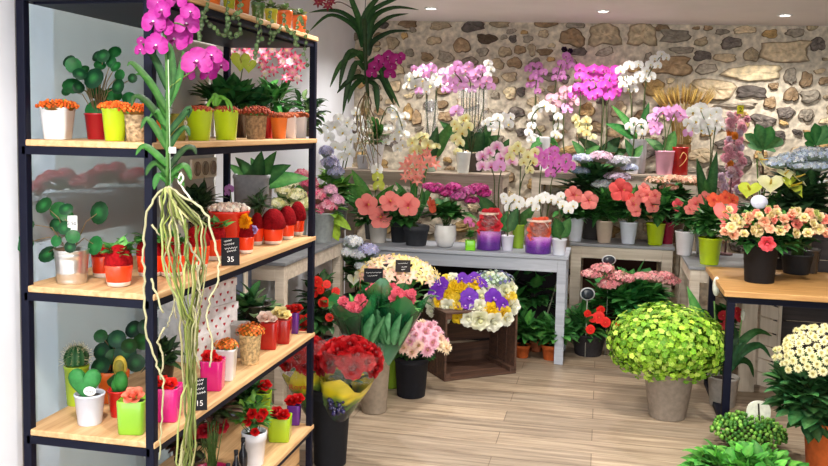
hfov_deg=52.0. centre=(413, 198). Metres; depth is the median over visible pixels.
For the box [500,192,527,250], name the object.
orchid
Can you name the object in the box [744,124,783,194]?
leafy plant
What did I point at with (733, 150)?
orchid
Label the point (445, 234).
pot
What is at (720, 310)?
impatiens
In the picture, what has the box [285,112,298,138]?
plant
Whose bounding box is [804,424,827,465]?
pot
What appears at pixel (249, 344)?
pot
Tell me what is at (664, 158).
orchid
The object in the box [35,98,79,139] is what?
plant
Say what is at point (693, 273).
display table
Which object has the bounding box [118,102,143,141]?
plant
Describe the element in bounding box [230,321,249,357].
pot
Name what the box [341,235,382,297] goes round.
hydrangea
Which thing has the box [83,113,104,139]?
pot
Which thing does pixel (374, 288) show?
bunch
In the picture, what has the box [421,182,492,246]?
kalanchoe
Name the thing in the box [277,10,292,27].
pot
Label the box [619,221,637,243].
pot
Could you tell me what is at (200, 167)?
wall socket
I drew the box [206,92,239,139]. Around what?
plant
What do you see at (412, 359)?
potted plant
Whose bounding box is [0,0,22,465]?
wall
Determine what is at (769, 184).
anthurium
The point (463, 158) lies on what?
orchid
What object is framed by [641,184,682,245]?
hibiscus
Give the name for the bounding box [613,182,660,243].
hibiscus
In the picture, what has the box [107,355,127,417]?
cactus
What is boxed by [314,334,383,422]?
bouquet
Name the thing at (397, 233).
nursery pot
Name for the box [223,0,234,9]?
pot
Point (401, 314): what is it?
bunch
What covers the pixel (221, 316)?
gift box
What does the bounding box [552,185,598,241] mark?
hibiscus
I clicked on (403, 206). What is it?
hibiscus
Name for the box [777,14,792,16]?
recessed light
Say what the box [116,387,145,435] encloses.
potted plant
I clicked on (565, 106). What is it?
orchid
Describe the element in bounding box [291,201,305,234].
pot
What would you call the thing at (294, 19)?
pot
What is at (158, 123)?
potted plant
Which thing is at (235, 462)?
bottle
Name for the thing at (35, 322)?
pavement
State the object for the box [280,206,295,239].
pot
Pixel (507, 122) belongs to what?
orchid
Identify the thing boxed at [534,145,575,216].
orchid
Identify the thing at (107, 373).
pot
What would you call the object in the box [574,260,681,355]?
kalanchoe
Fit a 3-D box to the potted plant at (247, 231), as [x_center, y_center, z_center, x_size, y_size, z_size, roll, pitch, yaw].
[-0.605,0.125,3.063,0.068,0.149,0.077,-3,6,-42]
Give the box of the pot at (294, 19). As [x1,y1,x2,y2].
[292,15,306,32]
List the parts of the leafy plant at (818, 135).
pot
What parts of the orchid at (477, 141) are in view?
flower stem, flower stem, pot, flower stem, flower stem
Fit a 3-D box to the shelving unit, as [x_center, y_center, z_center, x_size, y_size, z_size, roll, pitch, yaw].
[-0.765,0.327,3.007,0.415,1.916,1.335,2,5,12]
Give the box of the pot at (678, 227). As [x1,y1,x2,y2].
[663,219,683,242]
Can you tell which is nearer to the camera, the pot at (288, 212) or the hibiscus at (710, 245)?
the pot at (288, 212)
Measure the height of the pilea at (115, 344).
0.262 m
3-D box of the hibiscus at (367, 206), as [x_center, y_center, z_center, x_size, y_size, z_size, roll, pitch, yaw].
[-0.294,0.135,6.014,0.375,0.358,0.331,4,5,28]
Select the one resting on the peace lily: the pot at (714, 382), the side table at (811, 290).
the pot at (714, 382)
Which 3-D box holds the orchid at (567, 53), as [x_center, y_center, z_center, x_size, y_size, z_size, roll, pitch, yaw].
[1.208,-0.730,6.917,0.194,1.004,0.107,1,5,0]
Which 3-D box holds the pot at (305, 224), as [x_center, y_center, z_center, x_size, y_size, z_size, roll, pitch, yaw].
[-0.750,0.172,5.269,0.192,0.249,0.192,2,5,12]
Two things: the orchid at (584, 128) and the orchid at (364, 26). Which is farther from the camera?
the orchid at (584, 128)
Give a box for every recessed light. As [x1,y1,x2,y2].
[424,7,437,9]
[596,10,609,12]
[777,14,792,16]
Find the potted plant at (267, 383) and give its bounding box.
[256,379,271,418]
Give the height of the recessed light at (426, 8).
0.012 m
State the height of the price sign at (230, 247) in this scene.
0.092 m
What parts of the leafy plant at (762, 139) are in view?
flower stem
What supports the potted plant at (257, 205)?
on the shelving unit
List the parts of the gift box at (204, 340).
lid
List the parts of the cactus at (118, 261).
pot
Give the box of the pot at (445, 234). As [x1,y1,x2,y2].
[434,224,455,246]
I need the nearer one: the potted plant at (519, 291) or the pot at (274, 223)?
the pot at (274, 223)
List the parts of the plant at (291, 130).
pot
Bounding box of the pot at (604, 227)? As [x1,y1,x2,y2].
[596,219,613,242]
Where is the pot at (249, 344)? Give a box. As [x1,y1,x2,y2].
[239,335,261,365]
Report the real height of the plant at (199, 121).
0.111 m
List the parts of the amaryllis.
flower stem, flower stem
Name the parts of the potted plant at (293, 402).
pot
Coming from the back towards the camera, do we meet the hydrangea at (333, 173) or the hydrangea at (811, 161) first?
the hydrangea at (333, 173)
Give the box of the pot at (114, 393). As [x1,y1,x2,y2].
[107,386,127,417]
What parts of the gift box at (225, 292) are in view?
lid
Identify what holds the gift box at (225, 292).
on the gift box at (221, 316)
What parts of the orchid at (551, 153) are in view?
flower stem, flower stem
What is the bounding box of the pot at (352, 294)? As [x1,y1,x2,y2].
[343,292,354,297]
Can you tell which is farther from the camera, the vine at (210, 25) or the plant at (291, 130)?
the plant at (291, 130)
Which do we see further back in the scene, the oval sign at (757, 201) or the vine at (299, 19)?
the oval sign at (757, 201)
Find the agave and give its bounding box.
[231,151,307,217]
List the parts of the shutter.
louvre panel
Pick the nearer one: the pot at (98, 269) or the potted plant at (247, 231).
the pot at (98, 269)
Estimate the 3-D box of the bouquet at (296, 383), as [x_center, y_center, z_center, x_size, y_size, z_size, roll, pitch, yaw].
[-0.515,0.840,3.941,0.291,0.433,0.262,1,5,0]
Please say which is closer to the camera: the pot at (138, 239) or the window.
the pot at (138, 239)
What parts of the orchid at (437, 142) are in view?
pot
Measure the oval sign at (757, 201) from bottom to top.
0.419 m
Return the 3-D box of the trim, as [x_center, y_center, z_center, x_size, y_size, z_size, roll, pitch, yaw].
[-1.062,0.069,2.874,0.035,2.440,0.920,2,5,12]
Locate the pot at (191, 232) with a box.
[184,226,209,269]
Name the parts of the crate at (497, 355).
corner post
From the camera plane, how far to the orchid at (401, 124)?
6.47 m
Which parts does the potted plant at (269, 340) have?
pot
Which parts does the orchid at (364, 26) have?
flower stem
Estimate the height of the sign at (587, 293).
0.489 m
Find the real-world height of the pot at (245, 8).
0.080 m
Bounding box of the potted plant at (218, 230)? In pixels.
[202,215,235,260]
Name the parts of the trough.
leg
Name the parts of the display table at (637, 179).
leg, leg, leg, leg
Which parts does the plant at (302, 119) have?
pot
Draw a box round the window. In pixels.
[53,9,215,465]
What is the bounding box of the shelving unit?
[16,0,317,465]
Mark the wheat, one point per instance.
(673, 98)
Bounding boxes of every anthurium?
[187,53,276,137]
[713,153,811,258]
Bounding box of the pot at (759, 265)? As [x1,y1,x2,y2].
[743,236,780,283]
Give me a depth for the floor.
4.52 m
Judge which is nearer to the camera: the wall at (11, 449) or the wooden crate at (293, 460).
the wall at (11, 449)
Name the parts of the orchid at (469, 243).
pot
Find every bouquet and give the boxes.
[279,335,325,414]
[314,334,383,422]
[423,269,520,332]
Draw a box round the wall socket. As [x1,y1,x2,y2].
[190,157,216,179]
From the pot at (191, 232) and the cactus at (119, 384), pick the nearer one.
the cactus at (119, 384)
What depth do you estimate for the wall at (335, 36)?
5.32 m
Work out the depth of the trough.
3.02 m
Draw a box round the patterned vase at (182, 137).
[170,113,186,140]
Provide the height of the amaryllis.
0.688 m
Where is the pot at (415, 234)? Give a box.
[403,224,429,245]
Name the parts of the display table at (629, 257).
leg, leg, panel, leg, leg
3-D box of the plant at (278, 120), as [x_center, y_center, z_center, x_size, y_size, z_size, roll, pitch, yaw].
[-0.529,-0.287,3.330,0.088,0.105,0.090,2,5,14]
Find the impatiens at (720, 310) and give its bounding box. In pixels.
[703,303,741,339]
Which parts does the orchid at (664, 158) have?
flower stem, pot, flower stem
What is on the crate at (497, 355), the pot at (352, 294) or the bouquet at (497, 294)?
the bouquet at (497, 294)
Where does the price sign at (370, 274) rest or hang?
attached to the potted plant at (389, 273)
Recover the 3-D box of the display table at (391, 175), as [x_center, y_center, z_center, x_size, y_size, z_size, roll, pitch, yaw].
[0.048,0.398,6.537,1.310,1.222,0.440,2,5,12]
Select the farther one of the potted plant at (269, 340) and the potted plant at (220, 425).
the potted plant at (269, 340)
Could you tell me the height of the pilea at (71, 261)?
0.246 m
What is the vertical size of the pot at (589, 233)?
0.184 m
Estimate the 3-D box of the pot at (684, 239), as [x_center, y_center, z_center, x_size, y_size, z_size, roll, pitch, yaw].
[1.848,0.303,5.797,0.133,0.164,0.133,2,5,12]
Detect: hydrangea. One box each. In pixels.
[271,182,321,234]
[294,168,350,242]
[317,145,358,229]
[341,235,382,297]
[555,150,637,239]
[759,146,827,274]
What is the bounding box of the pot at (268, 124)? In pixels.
[265,111,273,138]
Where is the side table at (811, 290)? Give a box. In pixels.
[704,266,827,418]
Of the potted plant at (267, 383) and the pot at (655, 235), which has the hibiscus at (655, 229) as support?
the pot at (655, 235)
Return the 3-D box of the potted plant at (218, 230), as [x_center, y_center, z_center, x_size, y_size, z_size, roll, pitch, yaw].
[-0.685,0.133,2.905,0.131,0.156,0.109,1,5,0]
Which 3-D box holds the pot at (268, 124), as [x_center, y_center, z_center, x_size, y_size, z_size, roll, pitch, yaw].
[-0.578,-0.292,3.364,0.045,0.107,0.045,1,5,0]
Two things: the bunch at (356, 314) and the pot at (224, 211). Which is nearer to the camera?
the pot at (224, 211)
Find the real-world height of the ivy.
0.193 m
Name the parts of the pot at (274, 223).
pot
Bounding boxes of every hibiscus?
[347,193,392,242]
[378,189,429,245]
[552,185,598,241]
[584,178,634,242]
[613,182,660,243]
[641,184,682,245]
[670,191,709,255]
[686,190,738,265]
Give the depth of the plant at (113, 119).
2.34 m
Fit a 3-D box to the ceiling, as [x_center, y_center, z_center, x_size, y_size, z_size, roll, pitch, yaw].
[0.539,-1.256,2.915,4.500,0.361,8.500,2,5,12]
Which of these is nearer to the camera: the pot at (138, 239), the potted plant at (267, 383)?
the pot at (138, 239)
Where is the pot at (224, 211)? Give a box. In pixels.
[207,202,249,237]
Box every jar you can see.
[477,208,502,250]
[525,217,551,254]
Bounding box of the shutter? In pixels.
[738,304,782,391]
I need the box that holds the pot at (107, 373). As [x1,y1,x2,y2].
[98,366,129,403]
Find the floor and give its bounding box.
[262,316,810,465]
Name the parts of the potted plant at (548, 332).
pot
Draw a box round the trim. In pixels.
[14,0,23,465]
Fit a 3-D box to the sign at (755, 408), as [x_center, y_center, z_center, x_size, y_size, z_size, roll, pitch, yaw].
[1.701,1.119,4.215,0.120,0.241,0.037,1,5,0]
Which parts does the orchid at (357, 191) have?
pot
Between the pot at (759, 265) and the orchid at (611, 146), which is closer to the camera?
the pot at (759, 265)
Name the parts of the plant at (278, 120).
pot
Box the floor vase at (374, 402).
[361,350,389,414]
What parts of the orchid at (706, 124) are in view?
pot, flower stem, flower stem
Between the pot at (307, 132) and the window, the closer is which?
the window
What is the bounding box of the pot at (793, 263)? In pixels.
[780,251,813,274]
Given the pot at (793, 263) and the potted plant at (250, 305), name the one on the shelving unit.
the potted plant at (250, 305)
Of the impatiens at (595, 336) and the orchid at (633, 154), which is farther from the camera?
the orchid at (633, 154)
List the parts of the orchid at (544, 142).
pot, flower stem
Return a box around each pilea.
[18,197,108,284]
[61,46,136,139]
[91,319,144,403]
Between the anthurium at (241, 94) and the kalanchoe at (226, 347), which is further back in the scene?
the anthurium at (241, 94)
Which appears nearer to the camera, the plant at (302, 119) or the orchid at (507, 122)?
the plant at (302, 119)
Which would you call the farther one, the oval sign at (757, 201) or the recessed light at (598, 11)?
the recessed light at (598, 11)
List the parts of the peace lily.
flower stem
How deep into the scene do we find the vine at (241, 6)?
2.79 m
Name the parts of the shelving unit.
post, post, rail, rail, rail, rail, underside panel, post, rail, post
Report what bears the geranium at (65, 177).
on the trough
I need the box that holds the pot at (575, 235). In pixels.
[569,218,584,241]
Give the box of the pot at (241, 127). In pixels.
[236,114,246,137]
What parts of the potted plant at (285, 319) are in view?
pot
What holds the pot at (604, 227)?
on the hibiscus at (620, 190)
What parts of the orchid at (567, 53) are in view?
flower stem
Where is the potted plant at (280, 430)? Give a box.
[268,406,291,442]
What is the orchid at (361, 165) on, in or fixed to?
on the display table at (391, 175)
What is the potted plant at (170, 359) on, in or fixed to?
on the shelving unit
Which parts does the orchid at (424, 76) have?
flower stem, flower stem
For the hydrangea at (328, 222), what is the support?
on the display table at (280, 271)
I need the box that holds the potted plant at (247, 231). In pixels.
[238,213,257,253]
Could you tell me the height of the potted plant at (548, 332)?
0.326 m
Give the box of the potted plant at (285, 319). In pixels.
[271,306,291,343]
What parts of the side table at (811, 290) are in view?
leg, foot rail, leg, frame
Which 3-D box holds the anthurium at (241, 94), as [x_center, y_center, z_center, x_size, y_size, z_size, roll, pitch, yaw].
[-0.750,-0.410,3.395,0.338,0.331,0.320,5,6,40]
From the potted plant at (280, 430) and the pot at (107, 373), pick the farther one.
the potted plant at (280, 430)
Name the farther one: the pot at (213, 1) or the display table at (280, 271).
the display table at (280, 271)
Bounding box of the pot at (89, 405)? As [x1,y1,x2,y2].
[74,388,105,426]
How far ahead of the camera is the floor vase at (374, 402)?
4.57 m
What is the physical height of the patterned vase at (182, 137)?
0.082 m
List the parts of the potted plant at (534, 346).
pot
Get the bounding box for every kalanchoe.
[213,337,239,380]
[236,321,264,365]
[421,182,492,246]
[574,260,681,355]
[644,174,696,242]
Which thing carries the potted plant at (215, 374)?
on the shelving unit
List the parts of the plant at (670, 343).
pot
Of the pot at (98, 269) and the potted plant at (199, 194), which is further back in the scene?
the potted plant at (199, 194)
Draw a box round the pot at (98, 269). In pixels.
[91,244,107,277]
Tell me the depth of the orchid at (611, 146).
6.79 m
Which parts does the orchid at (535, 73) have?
flower stem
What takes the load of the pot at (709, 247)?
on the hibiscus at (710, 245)
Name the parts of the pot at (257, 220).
pot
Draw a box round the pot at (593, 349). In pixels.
[573,332,606,356]
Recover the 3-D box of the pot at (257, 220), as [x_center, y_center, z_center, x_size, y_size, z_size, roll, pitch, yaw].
[-0.609,0.117,3.296,0.051,0.126,0.052,1,5,0]
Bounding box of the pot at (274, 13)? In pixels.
[264,8,277,22]
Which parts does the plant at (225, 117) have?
pot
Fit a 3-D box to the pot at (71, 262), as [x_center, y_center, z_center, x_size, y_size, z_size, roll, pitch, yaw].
[-0.986,0.194,2.446,0.099,0.098,0.099,2,5,12]
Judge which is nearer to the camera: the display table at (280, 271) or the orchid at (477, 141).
the display table at (280, 271)
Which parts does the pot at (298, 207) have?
pot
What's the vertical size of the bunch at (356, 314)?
0.494 m
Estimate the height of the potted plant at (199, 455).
0.206 m
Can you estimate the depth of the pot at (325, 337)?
5.42 m
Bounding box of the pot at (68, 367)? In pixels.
[63,362,89,406]
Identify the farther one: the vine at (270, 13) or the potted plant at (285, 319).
the potted plant at (285, 319)
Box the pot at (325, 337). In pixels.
[305,335,333,363]
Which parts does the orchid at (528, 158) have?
pot, flower stem, flower stem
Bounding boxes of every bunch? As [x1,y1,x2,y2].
[328,285,384,342]
[359,277,405,343]
[373,283,428,365]
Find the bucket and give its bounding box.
[313,384,351,465]
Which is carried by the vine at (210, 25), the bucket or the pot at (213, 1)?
the pot at (213, 1)
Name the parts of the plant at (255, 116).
pot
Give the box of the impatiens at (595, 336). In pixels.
[565,299,619,356]
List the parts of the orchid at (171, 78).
flower stem, flower stem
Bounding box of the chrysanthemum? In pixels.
[761,323,827,465]
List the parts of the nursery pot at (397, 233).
pot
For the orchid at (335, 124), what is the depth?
6.45 m
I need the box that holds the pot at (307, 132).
[306,118,316,136]
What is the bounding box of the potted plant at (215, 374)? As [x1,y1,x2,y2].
[200,349,225,391]
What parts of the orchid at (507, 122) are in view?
flower stem, pot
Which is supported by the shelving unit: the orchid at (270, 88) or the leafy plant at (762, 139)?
the orchid at (270, 88)
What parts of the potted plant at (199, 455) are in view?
pot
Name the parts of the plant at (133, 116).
pot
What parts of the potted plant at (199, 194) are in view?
pot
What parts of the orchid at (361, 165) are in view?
pot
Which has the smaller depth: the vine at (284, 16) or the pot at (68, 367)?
the pot at (68, 367)
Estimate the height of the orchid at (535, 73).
0.882 m
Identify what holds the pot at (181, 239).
on the shelving unit
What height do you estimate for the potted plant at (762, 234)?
0.437 m
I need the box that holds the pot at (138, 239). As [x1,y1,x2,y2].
[130,228,160,276]
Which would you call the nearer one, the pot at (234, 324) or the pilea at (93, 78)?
the pilea at (93, 78)
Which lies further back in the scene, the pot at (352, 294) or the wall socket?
the pot at (352, 294)
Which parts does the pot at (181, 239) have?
pot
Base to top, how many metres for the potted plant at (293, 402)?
0.125 m
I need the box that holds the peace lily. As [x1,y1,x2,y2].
[687,277,771,408]
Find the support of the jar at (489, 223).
on the display table at (454, 259)
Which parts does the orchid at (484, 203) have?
flower stem, flower stem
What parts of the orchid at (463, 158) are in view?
pot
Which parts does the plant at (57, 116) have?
pot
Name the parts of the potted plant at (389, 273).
pot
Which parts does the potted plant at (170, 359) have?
pot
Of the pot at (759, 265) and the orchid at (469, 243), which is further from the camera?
the orchid at (469, 243)
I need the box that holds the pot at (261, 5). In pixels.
[251,2,264,18]
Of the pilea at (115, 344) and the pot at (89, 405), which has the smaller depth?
the pot at (89, 405)
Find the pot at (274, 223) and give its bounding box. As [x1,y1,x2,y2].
[262,208,285,244]
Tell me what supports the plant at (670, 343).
on the floor
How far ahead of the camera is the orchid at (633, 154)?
6.63 m
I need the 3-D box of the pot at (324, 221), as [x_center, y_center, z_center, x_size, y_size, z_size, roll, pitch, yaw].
[-0.600,0.184,5.487,0.179,0.194,0.179,2,5,12]
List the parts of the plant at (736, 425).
pot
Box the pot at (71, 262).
[53,246,89,284]
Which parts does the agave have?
pot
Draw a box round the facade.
[29,4,35,281]
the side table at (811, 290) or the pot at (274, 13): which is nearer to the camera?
the pot at (274, 13)
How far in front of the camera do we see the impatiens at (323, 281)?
5.23 m
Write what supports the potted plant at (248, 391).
on the shelving unit
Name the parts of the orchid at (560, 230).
pot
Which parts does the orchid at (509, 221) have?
pot, flower stem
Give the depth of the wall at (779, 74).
6.97 m
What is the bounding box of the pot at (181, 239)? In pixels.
[157,231,188,276]
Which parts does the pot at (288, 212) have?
pot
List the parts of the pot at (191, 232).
pot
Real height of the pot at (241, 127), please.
0.096 m
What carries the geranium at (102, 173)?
on the trough
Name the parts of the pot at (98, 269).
pot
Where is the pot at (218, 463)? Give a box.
[198,462,225,465]
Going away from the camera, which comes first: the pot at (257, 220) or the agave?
the pot at (257, 220)
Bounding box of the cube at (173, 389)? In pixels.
[158,375,182,422]
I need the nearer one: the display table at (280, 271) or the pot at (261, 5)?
the pot at (261, 5)
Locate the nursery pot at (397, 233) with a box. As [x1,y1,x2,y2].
[390,217,414,242]
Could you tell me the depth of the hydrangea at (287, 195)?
5.17 m
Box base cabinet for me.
[231,270,251,415]
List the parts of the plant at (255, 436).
pot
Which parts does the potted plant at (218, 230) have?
pot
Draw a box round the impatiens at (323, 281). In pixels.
[292,269,339,363]
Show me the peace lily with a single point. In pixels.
(741, 348)
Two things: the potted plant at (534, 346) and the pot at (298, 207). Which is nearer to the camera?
the pot at (298, 207)
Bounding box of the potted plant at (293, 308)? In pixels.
[285,304,302,333]
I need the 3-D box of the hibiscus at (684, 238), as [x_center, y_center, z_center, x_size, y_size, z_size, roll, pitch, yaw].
[1.889,0.163,5.753,0.292,0.452,0.360,1,5,0]
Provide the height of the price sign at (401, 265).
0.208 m
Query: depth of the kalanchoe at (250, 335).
3.10 m
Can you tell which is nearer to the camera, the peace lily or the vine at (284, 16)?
the vine at (284, 16)
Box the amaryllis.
[395,146,440,223]
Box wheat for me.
[651,77,717,152]
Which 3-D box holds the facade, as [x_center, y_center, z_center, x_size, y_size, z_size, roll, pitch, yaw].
[-4.412,-1.334,3.452,0.200,5.000,13.000,2,5,12]
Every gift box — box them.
[157,301,237,337]
[160,326,230,362]
[161,277,236,313]
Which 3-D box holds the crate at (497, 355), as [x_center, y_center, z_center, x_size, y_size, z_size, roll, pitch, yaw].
[0.351,0.892,5.452,0.514,0.429,0.348,-1,5,-25]
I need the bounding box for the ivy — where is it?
[677,438,808,465]
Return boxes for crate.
[281,447,298,465]
[421,305,517,381]
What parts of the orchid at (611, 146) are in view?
flower stem, flower stem, pot, flower stem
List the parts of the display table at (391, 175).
leg, leg, leg, leg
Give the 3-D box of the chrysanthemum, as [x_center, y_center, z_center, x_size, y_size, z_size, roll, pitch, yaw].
[1.800,0.915,3.848,0.435,0.711,0.420,4,5,29]
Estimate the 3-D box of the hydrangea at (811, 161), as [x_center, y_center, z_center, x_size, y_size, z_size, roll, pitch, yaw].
[2.257,0.067,5.025,0.537,0.755,0.474,1,5,0]
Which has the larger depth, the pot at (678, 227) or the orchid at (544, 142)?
the orchid at (544, 142)
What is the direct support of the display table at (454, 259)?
on the floor
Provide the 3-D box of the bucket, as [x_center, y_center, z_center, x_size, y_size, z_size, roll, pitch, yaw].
[-0.384,1.041,3.901,0.192,0.360,0.192,1,5,0]
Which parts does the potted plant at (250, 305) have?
pot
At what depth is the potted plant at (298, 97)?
4.11 m
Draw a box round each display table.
[252,238,343,404]
[332,167,510,295]
[372,238,570,364]
[530,170,696,303]
[569,238,674,339]
[678,251,763,384]
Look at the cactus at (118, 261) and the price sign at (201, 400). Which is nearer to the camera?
the cactus at (118, 261)
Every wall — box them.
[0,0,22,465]
[31,0,354,465]
[352,21,827,323]
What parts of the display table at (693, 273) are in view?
leg, leg, leg, leg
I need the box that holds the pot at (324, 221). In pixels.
[315,212,334,242]
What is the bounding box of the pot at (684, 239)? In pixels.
[675,230,694,255]
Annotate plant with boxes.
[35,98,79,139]
[68,368,105,426]
[97,100,127,140]
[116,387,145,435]
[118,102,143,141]
[140,100,173,140]
[142,335,185,377]
[164,422,218,465]
[175,178,228,229]
[186,105,213,140]
[193,397,243,465]
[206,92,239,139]
[229,378,276,417]
[229,389,273,465]
[236,280,284,325]
[239,105,272,138]
[243,186,274,215]
[267,112,290,138]
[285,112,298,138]
[295,112,308,137]
[357,253,440,388]
[394,319,451,398]
[510,270,528,320]
[515,271,556,343]
[517,308,544,358]
[530,311,546,351]
[532,311,582,360]
[606,301,724,421]
[662,191,678,243]
[709,410,788,448]
[711,205,827,283]
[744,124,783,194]
[801,123,827,273]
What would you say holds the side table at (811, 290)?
on the floor
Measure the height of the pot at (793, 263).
0.119 m
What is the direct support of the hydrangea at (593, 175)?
on the display table at (629, 257)
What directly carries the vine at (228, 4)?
on the shelving unit
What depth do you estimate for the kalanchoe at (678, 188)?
6.29 m
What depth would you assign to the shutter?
5.10 m
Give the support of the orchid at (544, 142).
on the display table at (637, 179)
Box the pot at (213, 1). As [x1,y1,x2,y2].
[210,0,219,4]
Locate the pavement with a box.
[34,301,38,465]
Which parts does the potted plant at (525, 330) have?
pot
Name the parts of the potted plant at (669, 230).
pot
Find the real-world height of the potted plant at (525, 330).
0.350 m
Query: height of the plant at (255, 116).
0.127 m
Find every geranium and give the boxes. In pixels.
[32,167,94,193]
[85,161,143,187]
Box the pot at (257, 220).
[251,213,263,244]
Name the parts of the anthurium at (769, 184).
flower stem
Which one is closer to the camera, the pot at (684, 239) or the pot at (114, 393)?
the pot at (114, 393)
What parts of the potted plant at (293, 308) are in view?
pot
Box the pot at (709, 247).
[698,236,722,265]
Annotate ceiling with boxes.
[311,0,827,25]
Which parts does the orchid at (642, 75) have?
flower stem, pot, flower stem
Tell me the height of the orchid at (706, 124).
1.042 m
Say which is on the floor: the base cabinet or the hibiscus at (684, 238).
the base cabinet
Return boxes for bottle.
[232,449,240,465]
[239,437,247,465]
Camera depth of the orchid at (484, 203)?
5.95 m
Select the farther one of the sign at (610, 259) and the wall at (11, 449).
the sign at (610, 259)
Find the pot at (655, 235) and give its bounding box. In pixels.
[646,222,665,245]
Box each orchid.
[127,0,228,465]
[224,184,233,202]
[231,48,305,112]
[309,0,417,167]
[318,113,356,204]
[344,163,393,239]
[347,107,370,168]
[363,105,409,169]
[402,62,454,160]
[407,123,451,171]
[438,59,499,171]
[450,113,473,172]
[463,217,475,250]
[476,141,517,245]
[481,112,514,172]
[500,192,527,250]
[505,141,539,248]
[524,61,547,169]
[524,100,562,170]
[526,191,577,254]
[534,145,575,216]
[546,85,579,170]
[551,47,575,170]
[568,63,626,166]
[571,114,599,165]
[606,50,669,173]
[624,117,649,173]
[645,104,687,174]
[682,102,726,253]
[717,105,750,255]
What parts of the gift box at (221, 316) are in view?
lid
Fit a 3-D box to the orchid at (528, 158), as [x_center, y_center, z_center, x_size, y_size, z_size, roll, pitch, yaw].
[0.741,-0.025,5.878,0.244,0.743,0.085,1,5,0]
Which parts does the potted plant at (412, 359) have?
pot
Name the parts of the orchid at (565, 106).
flower stem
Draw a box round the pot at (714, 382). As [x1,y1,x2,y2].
[707,372,739,408]
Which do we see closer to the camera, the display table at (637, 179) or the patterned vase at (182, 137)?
the patterned vase at (182, 137)
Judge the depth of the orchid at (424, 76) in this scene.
6.51 m
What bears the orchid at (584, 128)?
on the display table at (637, 179)
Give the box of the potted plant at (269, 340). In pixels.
[256,311,278,349]
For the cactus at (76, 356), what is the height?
0.200 m
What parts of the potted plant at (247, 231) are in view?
pot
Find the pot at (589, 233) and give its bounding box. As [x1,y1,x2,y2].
[582,217,596,239]
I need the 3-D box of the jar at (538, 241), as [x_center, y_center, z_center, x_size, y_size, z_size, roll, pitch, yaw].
[0.836,0.242,5.682,0.175,0.247,0.190,1,5,0]
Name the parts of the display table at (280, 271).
leg, leg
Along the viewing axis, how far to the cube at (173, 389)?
2.49 m
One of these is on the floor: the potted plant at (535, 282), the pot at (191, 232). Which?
the potted plant at (535, 282)
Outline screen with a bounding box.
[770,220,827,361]
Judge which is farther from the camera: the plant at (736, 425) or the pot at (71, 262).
the plant at (736, 425)
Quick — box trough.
[32,185,144,465]
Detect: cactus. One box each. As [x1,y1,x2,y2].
[59,340,93,406]
[100,233,139,286]
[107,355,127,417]
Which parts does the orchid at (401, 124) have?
pot, flower stem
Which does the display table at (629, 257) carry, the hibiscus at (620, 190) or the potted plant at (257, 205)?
the hibiscus at (620, 190)
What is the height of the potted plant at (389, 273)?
0.801 m
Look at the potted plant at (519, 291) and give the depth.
5.90 m
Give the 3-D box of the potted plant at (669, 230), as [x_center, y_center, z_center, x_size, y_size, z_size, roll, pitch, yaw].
[1.888,0.130,6.285,0.245,0.414,0.208,1,5,0]
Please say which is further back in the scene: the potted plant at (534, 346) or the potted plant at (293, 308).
the potted plant at (534, 346)
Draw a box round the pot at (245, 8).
[235,0,250,14]
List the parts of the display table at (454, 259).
panel, leg, leg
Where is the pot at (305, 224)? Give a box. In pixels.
[302,211,307,234]
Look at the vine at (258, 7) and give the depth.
2.94 m
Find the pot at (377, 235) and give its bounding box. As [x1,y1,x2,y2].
[369,223,386,242]
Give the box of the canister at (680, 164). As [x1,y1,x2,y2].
[672,147,688,174]
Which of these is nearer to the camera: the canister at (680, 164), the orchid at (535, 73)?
the canister at (680, 164)
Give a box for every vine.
[197,0,242,40]
[223,0,234,34]
[224,0,250,37]
[251,0,266,59]
[264,0,279,40]
[268,3,299,46]
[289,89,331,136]
[291,8,308,66]
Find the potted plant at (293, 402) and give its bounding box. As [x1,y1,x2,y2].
[284,393,304,425]
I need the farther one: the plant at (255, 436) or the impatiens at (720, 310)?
the impatiens at (720, 310)
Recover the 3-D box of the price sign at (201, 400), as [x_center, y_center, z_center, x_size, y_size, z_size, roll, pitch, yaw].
[-0.666,0.604,2.615,0.055,0.098,0.019,0,5,-16]
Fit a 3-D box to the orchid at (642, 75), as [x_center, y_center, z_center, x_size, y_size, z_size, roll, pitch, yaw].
[1.765,-0.685,6.720,0.477,0.970,0.146,1,5,0]
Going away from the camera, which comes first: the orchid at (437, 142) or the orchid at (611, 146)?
the orchid at (437, 142)
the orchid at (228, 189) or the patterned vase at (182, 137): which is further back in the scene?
the orchid at (228, 189)
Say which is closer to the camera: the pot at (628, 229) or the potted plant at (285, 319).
the potted plant at (285, 319)
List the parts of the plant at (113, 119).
pot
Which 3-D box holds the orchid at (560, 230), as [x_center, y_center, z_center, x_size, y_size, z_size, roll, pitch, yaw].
[0.905,0.161,5.611,0.340,0.423,0.111,1,5,0]
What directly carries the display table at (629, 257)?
on the floor
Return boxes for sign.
[189,378,206,410]
[221,237,239,265]
[364,268,382,282]
[395,260,410,271]
[580,287,594,354]
[602,255,615,351]
[746,401,770,427]
[751,195,767,208]
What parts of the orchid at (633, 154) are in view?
pot, flower stem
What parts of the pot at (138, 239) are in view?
pot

